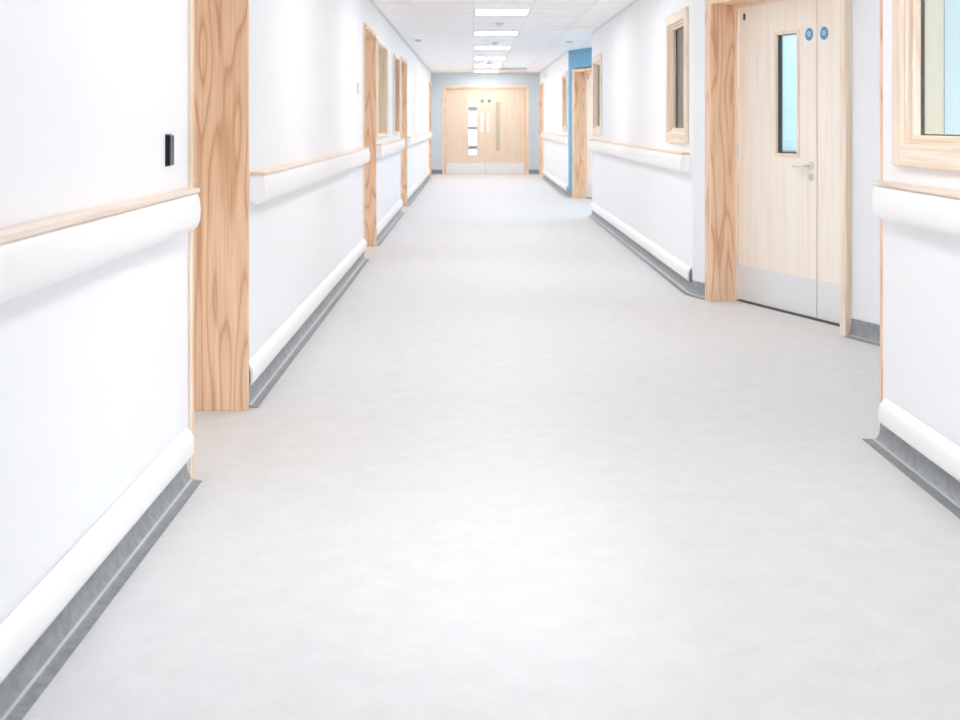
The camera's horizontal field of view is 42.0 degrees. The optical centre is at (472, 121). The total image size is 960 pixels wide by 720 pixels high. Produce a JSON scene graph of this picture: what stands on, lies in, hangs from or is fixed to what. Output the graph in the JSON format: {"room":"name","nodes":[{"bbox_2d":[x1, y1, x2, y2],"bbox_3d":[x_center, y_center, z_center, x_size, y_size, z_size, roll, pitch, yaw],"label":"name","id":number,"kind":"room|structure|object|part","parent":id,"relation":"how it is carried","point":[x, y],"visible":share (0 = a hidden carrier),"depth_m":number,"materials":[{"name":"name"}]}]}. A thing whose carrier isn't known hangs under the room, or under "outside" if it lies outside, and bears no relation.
{"room":"hospital interior","nodes":[
{"label":"hospital interior","id":0,"kind":"room"},
{"bbox_2d":[0,0,428,624],"bbox_3d":[-1.150,0.030,12.158,0.300,2.440,32.315,0,0,0],"label":"wall","id":1,"kind":"structure","parent":0,"point":[94,361],"depth_m":3.60,"materials":[{"name":"white paint"}]},
{"bbox_2d":[0,428,193,683],"bbox_3d":[-0.981,1.107,0.190,0.028,0.098,8.291,0,0,0],"label":"rail","id":2,"kind":"object","parent":1,"relation":"attached to","point":[24,626],"visible":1,"depth_m":3.13,"materials":[{"name":"white plastic"}]},
{"bbox_2d":[0,188,200,303],"bbox_3d":[-0.965,0.298,0.158,0.070,0.148,8.224,0,0,0],"label":"handrail","id":3,"kind":"object","parent":1,"relation":"attached to","point":[34,255],"visible":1,"depth_m":3.03,"materials":[{"name":"white plastic"}]},
{"bbox_2d":[0,463,201,719],"bbox_3d":[-0.971,1.197,0.177,0.058,0.104,8.335,0,0,0],"label":"baseboard","id":4,"kind":"structure","parent":1,"relation":"attached to","point":[22,687],"depth_m":3.16,"materials":[{"name":"grey plastic"}]},
{"bbox_2d":[165,134,173,166],"bbox_3d":[-0.991,0.092,4.090,0.016,0.106,0.064,0,0,0],"label":"card reader","id":5,"kind":"object","parent":1,"relation":"attached to","point":[169,139],"visible":1,"depth_m":4.06,"materials":[{"name":"black plastic"}]},
{"bbox_3d":[-0.997,0.092,4.090,0.005,0.106,0.064,0,0,0],"label":"plate","id":6,"kind":"part","parent":5,"relation":"part of","materials":[{"name":"black plastic"}]},
{"bbox_2d":[249,239,366,384],"bbox_3d":[-0.981,1.107,8.437,0.028,0.098,5.886,0,0,0],"label":"rail","id":7,"kind":"object","parent":1,"relation":"attached to","point":[264,356],"visible":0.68,"depth_m":6.94,"materials":[{"name":"white plastic"}]},
{"bbox_2d":[249,252,368,407],"bbox_3d":[-0.971,1.197,8.418,0.058,0.104,5.905,0,0,0],"label":"baseboard","id":8,"kind":"structure","parent":1,"relation":"attached to","point":[269,377],"depth_m":6.98,"materials":[{"name":"grey plastic"}]},
{"bbox_2d":[250,147,369,203],"bbox_3d":[-0.965,0.298,8.448,0.070,0.148,5.704,0,0,0],"label":"handrail","id":9,"kind":"object","parent":1,"relation":"attached to","point":[267,184],"visible":1,"depth_m":6.76,"materials":[{"name":"white plastic"}]},
{"bbox_2d":[363,23,375,256],"bbox_3d":[-1.137,0.172,12.004,0.325,2.155,1.257,0,0,0],"label":"door","id":10,"kind":"structure","parent":1,"relation":"in","point":[369,35],"depth_m":12.58,"materials":[{"name":"brown wood"}]},
{"bbox_2d":[376,39,387,137],"bbox_3d":[-1.114,-0.345,13.590,0.280,1.014,1.484,0,0,0],"label":"window","id":11,"kind":"structure","parent":1,"relation":"in","point":[381,49],"depth_m":14.29,"materials":[{"name":"brown wood"}]},
{"bbox_3d":[-1.083,-0.345,13.590,0.174,0.986,1.456,0,0,0],"label":"frame","id":12,"kind":"part","parent":11,"relation":"part of","materials":[{"name":"brown wood"}]},
{"bbox_2d":[376,199,402,235],"bbox_3d":[-0.981,1.107,14.932,0.028,0.098,4.556,0,0,0],"label":"rail","id":13,"kind":"object","parent":1,"relation":"attached to","point":[384,221],"visible":1,"depth_m":14.33,"materials":[{"name":"white plastic"}]},
{"bbox_2d":[376,208,403,245],"bbox_3d":[-0.971,1.197,14.920,0.058,0.104,4.560,0,0,0],"label":"baseboard","id":14,"kind":"structure","parent":1,"relation":"attached to","point":[382,235],"depth_m":14.40,"materials":[{"name":"grey plastic"}]},
{"bbox_2d":[376,138,404,157],"bbox_3d":[-0.965,0.298,14.998,0.070,0.148,4.404,0,0,0],"label":"handrail","id":15,"kind":"object","parent":1,"relation":"attached to","point":[388,147],"visible":0.93,"depth_m":13.98,"materials":[{"name":"white plastic"}]},
{"bbox_2d":[393,54,399,134],"bbox_3d":[-1.114,-0.345,16.175,0.280,1.014,1.174,0,0,0],"label":"window","id":16,"kind":"structure","parent":1,"relation":"in","point":[396,60],"depth_m":16.72,"materials":[{"name":"brown wood"}]},
{"bbox_3d":[-1.083,-0.345,16.175,0.174,0.986,1.146,0,0,0],"label":"frame","id":17,"kind":"part","parent":16,"relation":"part of","materials":[{"name":"brown wood"}]},
{"bbox_2d":[369,0,431,72],"bbox_3d":[-0.989,-1.179,13.005,0.022,0.022,33.989,0,0,0],"label":"trim","id":18,"kind":"structure","parent":1,"relation":"attached to","point":[371,1],"depth_m":15.78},
{"bbox_2d":[400,56,406,205],"bbox_3d":[-1.137,0.172,17.878,0.325,2.155,1.347,0,0,0],"label":"door","id":19,"kind":"structure","parent":1,"relation":"in","point":[403,63],"depth_m":18.50,"materials":[{"name":"brown wood"}]},
{"bbox_2d":[407,169,429,199],"bbox_3d":[-0.981,1.107,23.437,0.028,0.098,9.726,0,0,0],"label":"rail","id":20,"kind":"object","parent":1,"relation":"attached to","point":[416,185],"visible":1,"depth_m":21.79,"materials":[{"name":"white plastic"}]},
{"bbox_2d":[407,175,430,205],"bbox_3d":[-0.971,1.197,23.430,0.058,0.104,9.740,0,0,0],"label":"baseboard","id":21,"kind":"structure","parent":1,"relation":"attached to","point":[414,195],"depth_m":21.98,"materials":[{"name":"grey plastic"}]},
{"bbox_2d":[407,132,431,146],"bbox_3d":[-0.965,0.298,23.518,0.070,0.148,9.604,0,0,0],"label":"handrail","id":22,"kind":"object","parent":1,"relation":"attached to","point":[411,140],"visible":0.94,"depth_m":21.34,"materials":[{"name":"white plastic"}]},
{"bbox_2d":[431,73,538,169],"bbox_3d":[0.700,0.030,30.060,9.800,2.440,0.120,0,0,0],"label":"wall","id":23,"kind":"structure","parent":0,"point":[437,80],"depth_m":30.00,"materials":[{"name":"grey paint"}]},
{"bbox_2d":[432,72,537,73],"bbox_3d":[0.295,-1.175,29.985,2.542,0.029,0.030,0,0,0],"label":"trim","id":24,"kind":"structure","parent":23,"relation":"attached to","point":[432,72],"depth_m":29.97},
{"bbox_2d":[442,86,528,173],"bbox_3d":[0.300,0.193,30.040,2.070,2.115,0.160,0,0,0],"label":"door","id":25,"kind":"structure","parent":23,"relation":"in","point":[502,147],"depth_m":30.02,"materials":[{"name":"brown wood"}]},
{"bbox_3d":[-0.170,1.111,30.017,0.914,0.254,0.003,0,0,0],"label":"kick plate","id":26,"kind":"part","parent":25,"relation":"part of","materials":[{"name":"metal"}]},
{"bbox_3d":[0.223,0.012,30.017,0.070,0.456,0.004,0,0,0],"label":"push plate","id":27,"kind":"part","parent":25,"relation":"part of","materials":[{"name":"white plastic"}]},
{"bbox_3d":[0.367,0.012,30.017,0.070,0.456,0.004,0,0,0],"label":"push plate","id":28,"kind":"part","parent":25,"relation":"part of","materials":[{"name":"white plastic"}]},
{"bbox_3d":[0.595,0.108,30.041,0.125,1.200,0.005,0,0,0],"label":"vision pane","id":29,"kind":"part","parent":25,"relation":"part of","materials":[{"name":"beige glass"}]},
{"bbox_3d":[0.770,1.111,30.017,0.914,0.254,0.003,0,0,0],"label":"kick plate","id":30,"kind":"part","parent":25,"relation":"part of","materials":[{"name":"metal"}]},
{"bbox_2d":[22,174,959,719],"bbox_3d":[0.700,1.300,15.000,9.800,0.100,38.000,0,0,0],"label":"floor","id":31,"kind":"structure","parent":0,"point":[515,470],"depth_m":3.88,"materials":[{"name":"grey plastic"}]},
{"bbox_2d":[373,0,632,72],"bbox_3d":[0.700,-1.228,13.060,9.800,0.084,34.120,0,0,0],"label":"ceiling","id":32,"kind":"structure","parent":0,"point":[445,28],"depth_m":15.91,"materials":[{"name":"tile"}]},
{"bbox_2d":[474,70,498,71],"bbox_3d":[0.310,-1.184,29.100,0.596,0.012,0.596,0,0,0],"label":"recessed light","id":33,"kind":"object","parent":32,"relation":"in","point":[474,70],"visible":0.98,"depth_m":28.98,"materials":[{"name":"grey plastic"}]},
{"bbox_2d":[474,65,501,66],"bbox_3d":[0.310,-1.184,26.370,0.596,0.012,0.596,0,0,0],"label":"recessed light","id":34,"kind":"object","parent":32,"relation":"in","point":[474,65],"visible":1,"depth_m":26.30,"materials":[{"name":"grey plastic"}]},
{"bbox_2d":[474,57,505,58],"bbox_3d":[0.310,-1.184,23.140,0.596,0.012,0.596,0,0,0],"label":"recessed light","id":35,"kind":"object","parent":32,"relation":"in","point":[474,57],"visible":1,"depth_m":23.02,"materials":[{"name":"grey plastic"}]},
{"bbox_2d":[474,46,511,48],"bbox_3d":[0.310,-1.184,19.910,0.596,0.012,0.596,0,0,0],"label":"recessed light","id":36,"kind":"object","parent":32,"relation":"in","point":[475,47],"visible":1,"depth_m":19.80,"materials":[{"name":"grey plastic"}]},
{"bbox_2d":[475,47,509,48],"bbox_3d":[0.310,-1.183,19.910,0.550,0.006,0.550,0,0,0],"label":"diffuser","id":37,"kind":"object","parent":36,"relation":"attached to","point":[475,47],"depth_m":19.93,"materials":[{"name":"white plastic"}]},
{"bbox_2d":[474,31,518,34],"bbox_3d":[0.310,-1.184,16.680,0.596,0.012,0.596,0,0,0],"label":"recessed light","id":38,"kind":"object","parent":32,"relation":"in","point":[475,32],"visible":1,"depth_m":16.48,"materials":[{"name":"grey plastic"}]},
{"bbox_2d":[476,32,516,34],"bbox_3d":[0.310,-1.183,16.680,0.550,0.006,0.550,0,0,0],"label":"diffuser","id":39,"kind":"object","parent":38,"relation":"attached to","point":[477,33],"depth_m":16.67,"materials":[{"name":"white plastic"}]},
{"bbox_2d":[474,9,530,14],"bbox_3d":[0.310,-1.184,13.450,0.596,0.012,0.596,0,0,0],"label":"recessed light","id":40,"kind":"object","parent":32,"relation":"in","point":[476,11],"visible":1,"depth_m":13.35,"materials":[{"name":"grey plastic"}]},
{"bbox_2d":[501,68,526,69],"bbox_3d":[0.910,-1.185,27.900,0.580,0.010,0.400,0,0,0],"label":"ceiling vent","id":41,"kind":"object","parent":32,"relation":"in","point":[501,68],"visible":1,"depth_m":27.70,"materials":[{"name":"grey metal"}]},
{"bbox_2d":[540,53,567,184],"bbox_3d":[1.655,0.030,25.157,0.130,2.440,8.686,0,0,0],"label":"wall","id":42,"kind":"structure","parent":0,"point":[555,153],"depth_m":24.39,"materials":[{"name":"white paint"}]},
{"bbox_2d":[539,83,543,176],"bbox_3d":[1.692,0.183,28.825,0.255,2.134,1.450,0,0,0],"label":"door","id":43,"kind":"structure","parent":42,"relation":"in","point":[541,86],"depth_m":29.47,"materials":[{"name":"brown wood"}]},
{"bbox_3d":[1.579,0.183,28.825,0.021,2.134,1.450,0,0,0],"label":"architrave","id":44,"kind":"part","parent":43,"relation":"part of","materials":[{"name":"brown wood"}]},
{"bbox_2d":[538,51,567,72],"bbox_3d":[1.579,-1.179,25.412,0.022,0.022,9.175,0,0,0],"label":"trim","id":45,"kind":"structure","parent":42,"relation":"attached to","point":[563,54],"depth_m":24.33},
{"bbox_2d":[541,132,567,143],"bbox_3d":[1.555,0.298,24.505,0.070,0.148,7.190,0,0,0],"label":"handrail","id":46,"kind":"object","parent":42,"relation":"attached to","point":[559,138],"visible":1,"depth_m":23.05,"materials":[{"name":"white plastic"}]},
{"bbox_2d":[542,169,567,190],"bbox_3d":[1.571,1.107,24.469,0.028,0.098,7.262,0,0,0],"label":"rail","id":47,"kind":"object","parent":42,"relation":"attached to","point":[560,183],"visible":1,"depth_m":23.59,"materials":[{"name":"white plastic"}]},
{"bbox_2d":[541,175,571,197],"bbox_3d":[1.602,1.197,24.321,0.140,0.104,7.518,0,0,0],"label":"baseboard","id":48,"kind":"structure","parent":42,"relation":"attached to","point":[557,187],"depth_m":22.96,"materials":[{"name":"grey plastic"}]},
{"bbox_2d":[562,71,567,131],"bbox_3d":[1.644,-0.345,21.479,0.160,1.014,1.094,0,0,0],"label":"window","id":49,"kind":"structure","parent":42,"relation":"in","point":[565,74],"depth_m":21.91,"materials":[{"name":"brown wood"}]},
{"bbox_3d":[1.613,-0.345,21.479,0.054,0.986,1.066,0,0,0],"label":"frame","id":50,"kind":"part","parent":49,"relation":"part of","materials":[{"name":"brown wood"}]},
{"bbox_2d":[568,47,591,190],"bbox_3d":[2.361,0.030,18.786,0.100,2.440,4.339,0,0,-20],"label":"wall","id":51,"kind":"structure","parent":0,"point":[578,58],"depth_m":20.70,"materials":[{"name":"blue paint"}]},
{"bbox_2d":[572,68,591,198],"bbox_3d":[2.021,0.193,19.849,0.257,2.115,1.610,0,0,-19],"label":"door","id":52,"kind":"structure","parent":51,"relation":"in","point":[581,78],"depth_m":20.51,"materials":[{"name":"brown wood"}]},
{"bbox_3d":[2.014,1.116,20.093,0.002,0.240,0.917,0,0,-20],"label":"kick plate","id":53,"kind":"part","parent":52,"relation":"part of","materials":[{"name":"metal"}]},
{"bbox_2d":[592,0,692,279],"bbox_3d":[1.655,0.030,12.842,0.130,2.440,7.596,0,0,0],"label":"wall","id":54,"kind":"structure","parent":0,"point":[656,202],"depth_m":11.66,"materials":[{"name":"white paint"}]},
{"bbox_2d":[592,35,592,201],"bbox_3d":[1.652,-0.015,16.633,0.136,2.290,0.026,0,0,0],"label":"trim","id":55,"kind":"structure","parent":54,"relation":"attached to","point":[592,35],"depth_m":16.62,"materials":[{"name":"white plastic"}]},
{"bbox_2d":[592,53,601,134],"bbox_3d":[1.644,-0.345,15.890,0.160,1.014,1.004,0,0,0],"label":"window","id":56,"kind":"structure","parent":54,"relation":"in","point":[597,59],"depth_m":16.27,"materials":[{"name":"brown wood"}]},
{"bbox_3d":[1.613,-0.345,15.890,0.054,0.986,0.976,0,0,0],"label":"frame","id":57,"kind":"part","parent":56,"relation":"part of","materials":[{"name":"brown wood"}]},
{"bbox_2d":[591,0,637,33],"bbox_3d":[1.579,-1.179,12.847,0.022,0.022,7.586,0,0,0],"label":"trim","id":58,"kind":"structure","parent":54,"relation":"attached to","point":[633,1],"depth_m":13.83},
{"bbox_2d":[587,139,689,171],"bbox_3d":[1.555,0.298,12.875,0.070,0.148,7.470,0,0,0],"label":"handrail","id":59,"kind":"object","parent":54,"relation":"attached to","point":[671,159],"visible":1,"depth_m":11.02,"materials":[{"name":"white plastic"}]},
{"bbox_2d":[590,202,690,280],"bbox_3d":[1.571,1.107,12.844,0.028,0.098,7.552,0,0,0],"label":"rail","id":60,"kind":"object","parent":54,"relation":"attached to","point":[675,264],"visible":1,"depth_m":11.15,"materials":[{"name":"white plastic"}]},
{"bbox_2d":[589,210,704,299],"bbox_3d":[1.602,1.197,12.716,0.140,0.104,7.848,0,0,0],"label":"baseboard","id":61,"kind":"structure","parent":54,"relation":"attached to","point":[692,288],"depth_m":10.69,"materials":[{"name":"grey plastic"}]},
{"bbox_2d":[665,6,688,143],"bbox_3d":[1.644,-0.345,9.695,0.160,1.014,0.974,0,0,0],"label":"window","id":62,"kind":"structure","parent":54,"relation":"in","point":[677,23],"depth_m":10.06,"materials":[{"name":"brown wood"}]},
{"bbox_3d":[1.613,-0.345,9.695,0.054,0.986,0.946,0,0,0],"label":"frame","id":63,"kind":"part","parent":62,"relation":"part of","materials":[{"name":"brown wood"}]},
{"bbox_2d":[693,0,879,324],"bbox_3d":[2.361,0.030,7.016,0.100,2.440,4.339,0,0,-20],"label":"wall","id":64,"kind":"structure","parent":0,"point":[865,13],"depth_m":7.21,"materials":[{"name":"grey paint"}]},
{"bbox_2d":[705,0,851,335],"bbox_3d":[2.021,0.193,8.079,0.257,2.115,1.610,0,0,-19],"label":"door","id":65,"kind":"structure","parent":64,"relation":"in","point":[778,221],"depth_m":8.30,"materials":[{"name":"brown wood"}]},
{"bbox_3d":[2.014,1.116,8.323,0.002,0.240,0.917,0,0,-20],"label":"kick plate","id":66,"kind":"part","parent":65,"relation":"part of","materials":[{"name":"metal"}]},
{"bbox_2d":[782,34,796,151],"bbox_3d":[2.087,-0.188,8.195,0.010,0.772,0.206,0,0,-19],"label":"window","id":67,"kind":"structure","parent":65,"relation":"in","point":[786,57],"depth_m":8.21,"materials":[{"name":"clear glass"}]},
{"bbox_3d":[2.104,0.280,7.979,0.062,0.052,0.144,0,0,-19],"label":"lever handle","id":68,"kind":"part","parent":65,"relation":"part of","materials":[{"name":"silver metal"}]},
{"bbox_3d":[2.256,1.116,7.640,0.003,0.239,0.508,0,0,-20],"label":"kick plate","id":69,"kind":"part","parent":65,"relation":"part of","materials":[{"name":"silver metal"}]},
{"bbox_2d":[844,318,879,345],"bbox_3d":[2.464,1.197,6.489,0.058,0.104,1.677,0,0,-20],"label":"baseboard","id":70,"kind":"structure","parent":64,"relation":"attached to","point":[863,331],"depth_m":7.15,"materials":[{"name":"grey plastic"}]},
{"bbox_2d":[784,36,796,149],"bbox_3d":[3.184,0.030,8.018,2.000,2.440,2.880,0,0,-19],"label":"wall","id":71,"kind":"structure","parent":0,"point":[796,36],"depth_m":9.21,"materials":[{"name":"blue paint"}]},
{"bbox_2d":[883,0,959,446],"bbox_3d":[1.655,0.030,0.435,0.130,2.440,8.870,0,0,0],"label":"wall","id":72,"kind":"structure","parent":0,"point":[921,267],"depth_m":4.45,"materials":[{"name":"white paint"}]},
{"bbox_2d":[880,0,882,402],"bbox_3d":[1.653,0.043,4.864,0.134,2.406,0.024,0,0,0],"label":"trim","id":73,"kind":"structure","parent":72,"relation":"attached to","point":[881,1],"depth_m":4.85,"materials":[{"name":"brown wood"}]},
{"bbox_2d":[862,423,959,518],"bbox_3d":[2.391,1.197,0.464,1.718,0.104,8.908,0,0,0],"label":"baseboard","id":74,"kind":"structure","parent":72,"relation":"attached to","point":[929,476],"depth_m":4.39,"materials":[{"name":"grey plastic"}]},
{"bbox_2d":[872,181,959,237],"bbox_3d":[1.555,0.298,0.403,0.070,0.148,8.714,0,0,0],"label":"handrail","id":75,"kind":"object","parent":72,"relation":"attached to","point":[934,209],"visible":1,"depth_m":4.28,"materials":[{"name":"white plastic"}]},
{"bbox_2d":[878,398,959,481],"bbox_3d":[1.571,1.107,0.422,0.028,0.098,8.756,0,0,0],"label":"rail","id":76,"kind":"object","parent":72,"relation":"attached to","point":[941,451],"visible":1,"depth_m":4.35,"materials":[{"name":"white plastic"}]},
{"bbox_2d":[892,0,959,171],"bbox_3d":[1.644,-0.345,3.605,0.160,1.014,2.134,0,0,0],"label":"window","id":77,"kind":"structure","parent":72,"relation":"in","point":[919,138],"depth_m":4.55,"materials":[{"name":"clear glass"},{"name":"pale ash wood"},{"name":"dark rubber"}]},
{"bbox_3d":[1.613,-0.345,3.605,0.054,0.986,2.106,0,0,0],"label":"frame","id":78,"kind":"part","parent":77,"relation":"part of","materials":[{"name":"brown wood"}]},
{"bbox_2d":[945,0,959,133],"bbox_3d":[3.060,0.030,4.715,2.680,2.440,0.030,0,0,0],"label":"window pane","id":79,"kind":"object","parent":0,"point":[952,7],"depth_m":4.70,"materials":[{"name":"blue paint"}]},
{"bbox_3d":[-1.150,0.030,29.668,0.300,2.440,0.665,0,0,0],"label":"wall","id":80,"kind":"structure","parent":0,"visible":0},
{"bbox_2d":[431,170,441,174],"bbox_3d":[-0.869,1.197,29.685,0.263,0.104,0.630,0,0,0],"label":"baseboard","id":81,"kind":"structure","parent":80,"relation":"attached to","point":[432,171],"depth_m":29.99,"materials":[{"name":"grey plastic"}]},
{"bbox_3d":[1.655,0.030,29.750,0.130,2.440,0.500,0,0,0],"label":"wall","id":82,"kind":"structure","parent":0,"visible":0},
{"bbox_2d":[529,170,538,174],"bbox_3d":[1.464,1.197,29.785,0.253,0.104,0.430,0,0,0],"label":"baseboard","id":83,"kind":"structure","parent":82,"relation":"attached to","point":[530,171],"depth_m":29.99,"materials":[{"name":"grey plastic"}]},
{"bbox_3d":[-1.150,-1.037,4.920,0.300,0.305,1.050,0,0,0],"label":"wall","id":84,"kind":"structure","parent":0,"visible":0},
{"bbox_2d":[188,0,248,477],"bbox_3d":[-1.137,0.172,4.923,0.325,2.155,1.077,0,0,0],"label":"door frame","id":85,"kind":"structure","parent":84,"relation":"in","point":[218,30],"depth_m":5.41,"materials":[{"name":"brown wood"}]},
{"bbox_3d":[-0.989,0.172,4.923,0.021,2.155,1.077,0,0,0],"label":"architrave","id":86,"kind":"part","parent":85,"relation":"part of","materials":[{"name":"brown wood"}]},
{"bbox_3d":[-1.150,-1.037,28.825,0.300,0.305,1.020,0,0,0],"label":"wall","id":87,"kind":"structure","parent":0,"visible":0},
{"bbox_2d":[429,82,430,174],"bbox_3d":[-1.137,0.172,28.828,0.325,2.155,1.047,0,0,0],"label":"door","id":88,"kind":"structure","parent":87,"relation":"in","point":[429,82],"depth_m":29.30,"materials":[{"name":"brown wood"}]}
]}

